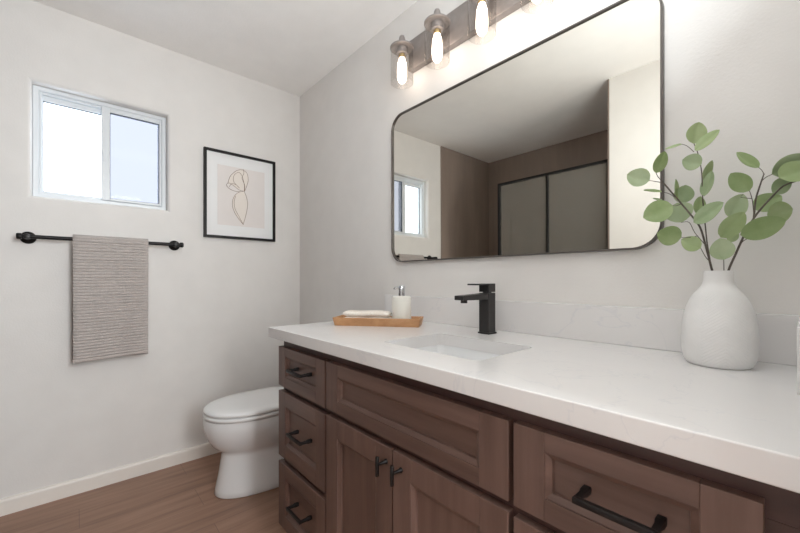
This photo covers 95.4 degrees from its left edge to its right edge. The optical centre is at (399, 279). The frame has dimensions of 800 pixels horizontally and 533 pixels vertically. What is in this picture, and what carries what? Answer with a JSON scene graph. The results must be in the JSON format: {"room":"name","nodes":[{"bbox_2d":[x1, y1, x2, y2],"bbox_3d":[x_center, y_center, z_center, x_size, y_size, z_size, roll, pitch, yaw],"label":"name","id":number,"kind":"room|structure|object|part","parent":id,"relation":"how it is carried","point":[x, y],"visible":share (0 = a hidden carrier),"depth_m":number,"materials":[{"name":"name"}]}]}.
{"room":"bathroom","nodes":[
{"label":"bathroom","id":0,"kind":"room"},
{"bbox_2d":[0,452,286,532],"bbox_3d":[0.354,1.144,0.404,3.800,0.100,5.150,0,0,-42],"label":"floor","id":1,"kind":"structure","parent":0,"point":[180,498],"depth_m":1.72,"materials":[{"name":"wood"}]},
{"bbox_2d":[202,387,283,498],"bbox_3d":[-0.691,0.709,2.052,0.754,0.770,0.428,0,0,-42],"label":"toilet","id":2,"kind":"object","parent":1,"relation":"on","point":[244,426],"visible":0.46,"depth_m":1.83,"materials":[{"name":"white ceramic"}]},
{"bbox_3d":[-0.790,0.685,1.964,0.490,0.020,0.382,0,0,-42],"label":"seat","id":3,"kind":"part","parent":2,"relation":"part of","materials":[{"name":"white plastic"}]},
{"bbox_3d":[-0.789,0.658,1.965,0.488,0.027,0.378,0,0,-42],"label":"lid","id":4,"kind":"part","parent":2,"relation":"part of","materials":[{"name":"white plastic"}]},
{"bbox_2d":[279,341,799,532],"bbox_3d":[0.201,0.665,1.134,0.652,0.857,1.434,0,0,-42],"label":"vanity cabinet","id":5,"kind":"object","parent":1,"relation":"on","point":[363,448],"visible":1,"depth_m":0.79,"materials":[{"name":"brown wood"}]},
{"bbox_3d":[-0.368,0.847,1.319,0.048,0.013,0.114,0,0,-42],"label":"handle","id":6,"kind":"part","parent":5,"relation":"part of","materials":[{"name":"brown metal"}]},
{"bbox_3d":[-0.368,0.574,1.319,0.048,0.013,0.114,0,0,-42],"label":"handle","id":7,"kind":"part","parent":5,"relation":"part of","materials":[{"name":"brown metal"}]},
{"bbox_3d":[-0.368,0.338,1.319,0.048,0.013,0.114,0,0,-42],"label":"handle","id":8,"kind":"part","parent":5,"relation":"part of","materials":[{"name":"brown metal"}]},
{"bbox_3d":[-0.364,0.860,1.347,0.020,0.256,0.364,0,0,-42],"label":"drawer","id":9,"kind":"part","parent":5,"relation":"part of","materials":[{"name":"brown wood"}]},
{"bbox_3d":[-0.364,0.578,1.347,0.020,0.260,0.364,0,0,-42],"label":"drawer","id":10,"kind":"part","parent":5,"relation":"part of","materials":[{"name":"brown wood"}]},
{"bbox_3d":[-0.364,0.348,1.347,0.020,0.156,0.364,0,0,-42],"label":"drawer","id":11,"kind":"part","parent":5,"relation":"part of","materials":[{"name":"brown wood"}]},
{"bbox_3d":[-0.125,0.716,1.079,0.020,0.544,0.332,0,0,-42],"label":"door","id":12,"kind":"part","parent":5,"relation":"part of","materials":[{"name":"brown wood"}]},
{"bbox_3d":[-0.050,0.486,0.953,0.036,0.050,0.013,0,0,-42],"label":"handle","id":13,"kind":"part","parent":5,"relation":"part of","materials":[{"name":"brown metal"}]},
{"bbox_3d":[-0.011,0.486,0.909,0.036,0.050,0.013,0,0,-42],"label":"handle","id":14,"kind":"part","parent":5,"relation":"part of","materials":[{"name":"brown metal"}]},
{"bbox_3d":[0.101,0.716,0.826,0.020,0.544,0.338,0,0,-42],"label":"door","id":15,"kind":"part","parent":5,"relation":"part of","materials":[{"name":"brown wood"}]},
{"bbox_2d":[268,321,799,492],"bbox_3d":[0.190,0.216,1.158,0.640,0.040,1.488,0,0,-42],"label":"countertop","id":16,"kind":"structure","parent":5,"relation":"on","point":[744,423],"depth_m":0.67,"materials":[{"name":"white stone"}]},
{"bbox_2d":[333,315,422,326],"bbox_3d":[-0.092,0.178,1.567,0.376,0.034,0.119,0,0,11],"label":"serving tray","id":17,"kind":"object","parent":16,"relation":"on","point":[415,321],"visible":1,"depth_m":1.51,"materials":[{"name":"brown wood"}]},
{"bbox_2d":[343,310,391,318],"bbox_3d":[-0.140,0.160,1.576,0.205,0.051,0.072,0,0,11],"label":"folded washcloth","id":18,"kind":"object","parent":17,"relation":"on","point":[350,313],"visible":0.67,"depth_m":1.55,"materials":[{"name":"white fabric"}]},
{"bbox_2d":[392,286,410,318],"bbox_3d":[0.007,0.107,1.549,0.083,0.160,0.083,0,0,-42],"label":"soap dispenser","id":19,"kind":"object","parent":17,"relation":"on","point":[401,304],"visible":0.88,"depth_m":1.51,"materials":[{"name":"beige ceramic"}]},
{"bbox_2d":[392,296,410,318],"bbox_3d":[0.007,0.128,1.549,0.083,0.117,0.083,0,0,-42],"label":"bottle","id":20,"kind":"object","parent":19,"relation":"attached to","point":[401,305],"depth_m":1.51,"materials":[{"name":"beige ceramic"}]},
{"bbox_2d":[416,345,500,359],"bbox_3d":[0.167,0.307,1.098,0.312,0.141,0.406,0,0,-42],"label":"sink","id":21,"kind":"object","parent":16,"relation":"in","point":[469,354],"visible":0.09,"depth_m":1.26,"materials":[{"name":"white ceramic"}]},
{"bbox_2d":[454,283,496,334],"bbox_3d":[0.266,0.105,1.278,0.186,0.181,0.049,0,0,-42],"label":"faucet","id":22,"kind":"object","parent":16,"relation":"on","point":[486,299],"visible":1,"depth_m":1.30,"materials":[{"name":"black metal"}]},
{"bbox_3d":[0.249,0.061,1.263,0.141,0.022,0.038,0,0,-42],"label":"spout","id":23,"kind":"part","parent":22,"relation":"part of","materials":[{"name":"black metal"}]},
{"bbox_3d":[0.290,0.030,1.299,0.113,0.030,0.042,0,0,-42],"label":"lever","id":24,"kind":"part","parent":22,"relation":"part of","materials":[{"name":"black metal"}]},
{"bbox_3d":[0.317,0.193,1.323,0.049,0.006,0.049,0,0,-42],"label":"plate","id":25,"kind":"part","parent":22,"relation":"part of","materials":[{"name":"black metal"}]},
{"bbox_2d":[681,270,759,369],"bbox_3d":[0.733,0.088,0.839,0.136,0.216,0.136,0,0,-15],"label":"vase","id":26,"kind":"object","parent":16,"relation":"on","point":[720,330],"visible":1,"depth_m":0.80,"materials":[{"name":"white ceramic"}]},
{"bbox_2d":[627,122,723,270],"bbox_3d":[0.663,-0.160,0.877,0.100,0.426,0.185,0,0,-42],"label":"branch","id":27,"kind":"object","parent":26,"relation":"in","point":[660,210],"visible":0.98,"depth_m":0.86,"materials":[{"name":"green plant"}]},
{"bbox_3d":[0.672,-0.137,0.864,0.130,0.381,0.044,0,0,15],"label":"stem","id":28,"kind":"part","parent":27,"relation":"part of","materials":[{"name":"green plant"}]},
{"bbox_2d":[709,152,799,269],"bbox_3d":[0.778,-0.117,0.798,0.178,0.337,0.066,0,0,23],"label":"branch","id":29,"kind":"object","parent":26,"relation":"in","point":[787,168],"visible":0.98,"depth_m":0.80,"materials":[{"name":"green plant"}]},
{"bbox_3d":[0.781,-0.096,0.805,0.136,0.296,0.041,0,0,12],"label":"stem","id":30,"kind":"part","parent":29,"relation":"part of","materials":[{"name":"green plant"}]},
{"bbox_2d":[797,316,799,394],"bbox_3d":[0.791,0.138,0.710,0.299,0.115,0.019,0,0,-42],"label":"side splash","id":31,"kind":"object","parent":16,"relation":"on","point":[798,324],"visible":1,"depth_m":0.62,"materials":[{"name":"white stone"}]},
{"bbox_3d":[0.332,0.578,0.567,0.020,0.260,0.334,0,0,-42],"label":"drawer","id":32,"kind":"part","parent":5,"relation":"part of","materials":[{"name":"brown wood"}]},
{"bbox_3d":[0.323,0.345,0.543,0.048,0.013,0.114,0,0,-42],"label":"handle","id":33,"kind":"part","parent":5,"relation":"part of","materials":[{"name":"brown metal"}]},
{"bbox_3d":[0.332,0.348,0.567,0.020,0.156,0.334,0,0,-42],"label":"drawer","id":34,"kind":"part","parent":5,"relation":"part of","materials":[{"name":"brown wood"}]},
{"bbox_2d":[0,0,299,498],"bbox_3d":[-1.733,-0.126,1.880,2.550,2.440,0.130,0,0,-42],"label":"wall","id":35,"kind":"structure","parent":0,"point":[213,303],"depth_m":2.02,"materials":[{"name":"white paint"}]},
{"bbox_2d":[32,84,165,209],"bbox_3d":[-1.620,-0.684,2.000,0.560,0.554,0.077,0,0,-42],"label":"window","id":36,"kind":"structure","parent":35,"relation":"in","point":[133,142],"depth_m":2.02,"materials":[{"name":"white plastic"}]},
{"bbox_3d":[-1.718,-0.684,1.930,0.273,0.506,0.030,0,0,-42],"label":"sash","id":37,"kind":"part","parent":36,"relation":"part of","materials":[{"name":"glass"}]},
{"bbox_3d":[-1.519,-0.684,2.065,0.273,0.506,0.028,0,0,-42],"label":"sash","id":38,"kind":"part","parent":36,"relation":"part of","materials":[{"name":"glass"}]},
{"bbox_3d":[-1.509,-0.678,2.074,0.231,0.474,0.004,0,0,-42],"label":"pane","id":39,"kind":"part","parent":36,"relation":"part of","materials":[{"name":"clear glass"}]},
{"bbox_2d":[16,232,183,249],"bbox_3d":[-1.531,-0.200,1.916,0.672,0.058,0.084,0,0,-42],"label":"towel bar","id":40,"kind":"object","parent":35,"relation":"attached to","point":[25,237],"visible":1,"depth_m":1.75,"materials":[{"name":"black metal"}]},
{"bbox_2d":[72,234,147,362],"bbox_3d":[-1.505,0.094,1.904,0.313,0.636,0.058,0,0,-42],"label":"hand towel","id":41,"kind":"object","parent":40,"relation":"hanging from","point":[110,289],"visible":1,"depth_m":1.88,"materials":[{"name":"grey fabric"}]},
{"bbox_2d":[0,442,220,516],"bbox_3d":[-1.292,1.056,2.177,1.497,0.076,0.013,0,0,-42],"label":"baseboard","id":42,"kind":"structure","parent":35,"relation":"attached to","point":[19,502],"depth_m":1.91,"materials":[{"name":"white wood"}]},
{"bbox_2d":[203,146,274,241],"bbox_3d":[-1.042,-0.540,2.391,0.449,0.554,0.025,0,0,-42],"label":"framed print","id":43,"kind":"object","parent":35,"relation":"attached to","point":[239,190],"visible":1,"depth_m":2.38,"materials":[{"name":"white paper"}]},
{"bbox_2d":[32,0,417,96],"bbox_3d":[0.354,-1.396,0.404,3.800,0.100,5.150,0,0,-42],"label":"ceiling","id":44,"kind":"structure","parent":0,"point":[289,46],"depth_m":1.94,"materials":[{"name":"white paint"}]},
{"bbox_2d":[300,0,799,323],"bbox_3d":[0.135,-0.126,1.791,0.120,2.440,2.750,0,0,-42],"label":"wall","id":45,"kind":"structure","parent":0,"point":[732,67],"depth_m":1.23,"materials":[{"name":"white paint"}]},
{"bbox_2d":[390,0,540,83],"bbox_3d":[0.262,-1.033,1.448,0.147,0.232,0.830,0,0,-42],"label":"vanity light","id":46,"kind":"object","parent":45,"relation":"attached to","point":[443,33],"visible":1,"depth_m":1.52,"materials":[{"name":"brown metal"}]},
{"bbox_3d":[0.009,-0.977,1.704,0.045,0.118,0.045,0,0,-42],"label":"bulb","id":47,"kind":"part","parent":46,"relation":"part of","materials":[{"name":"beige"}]},
{"bbox_2d":[434,28,440,33],"bbox_3d":[0.157,-1.044,1.538,0.031,0.016,0.031,0,0,-42],"label":"bulb socket","id":48,"kind":"object","parent":46,"relation":"attached to","point":[436,30],"depth_m":1.53,"materials":[{"name":"gold metal"}]},
{"bbox_3d":[0.157,-0.977,1.538,0.045,0.118,0.045,0,0,-42],"label":"bulb","id":49,"kind":"part","parent":46,"relation":"part of","materials":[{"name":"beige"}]},
{"bbox_3d":[0.308,-0.977,1.369,0.045,0.118,0.045,0,0,-42],"label":"bulb","id":50,"kind":"part","parent":46,"relation":"part of","materials":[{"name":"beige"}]},
{"bbox_2d":[391,0,663,261],"bbox_3d":[0.348,-0.460,1.445,0.021,0.745,1.158,0,0,-42],"label":"wall mirror","id":51,"kind":"object","parent":45,"relation":"attached to","point":[534,152],"visible":0.96,"depth_m":1.27,"materials":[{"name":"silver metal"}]},
{"bbox_2d":[385,295,799,365],"bbox_3d":[0.421,0.138,1.364,0.020,0.115,1.488,0,0,-42],"label":"backsplash","id":52,"kind":"structure","parent":45,"relation":"attached to","point":[644,327],"depth_m":1.13,"materials":[{"name":"white stone"}]}
]}

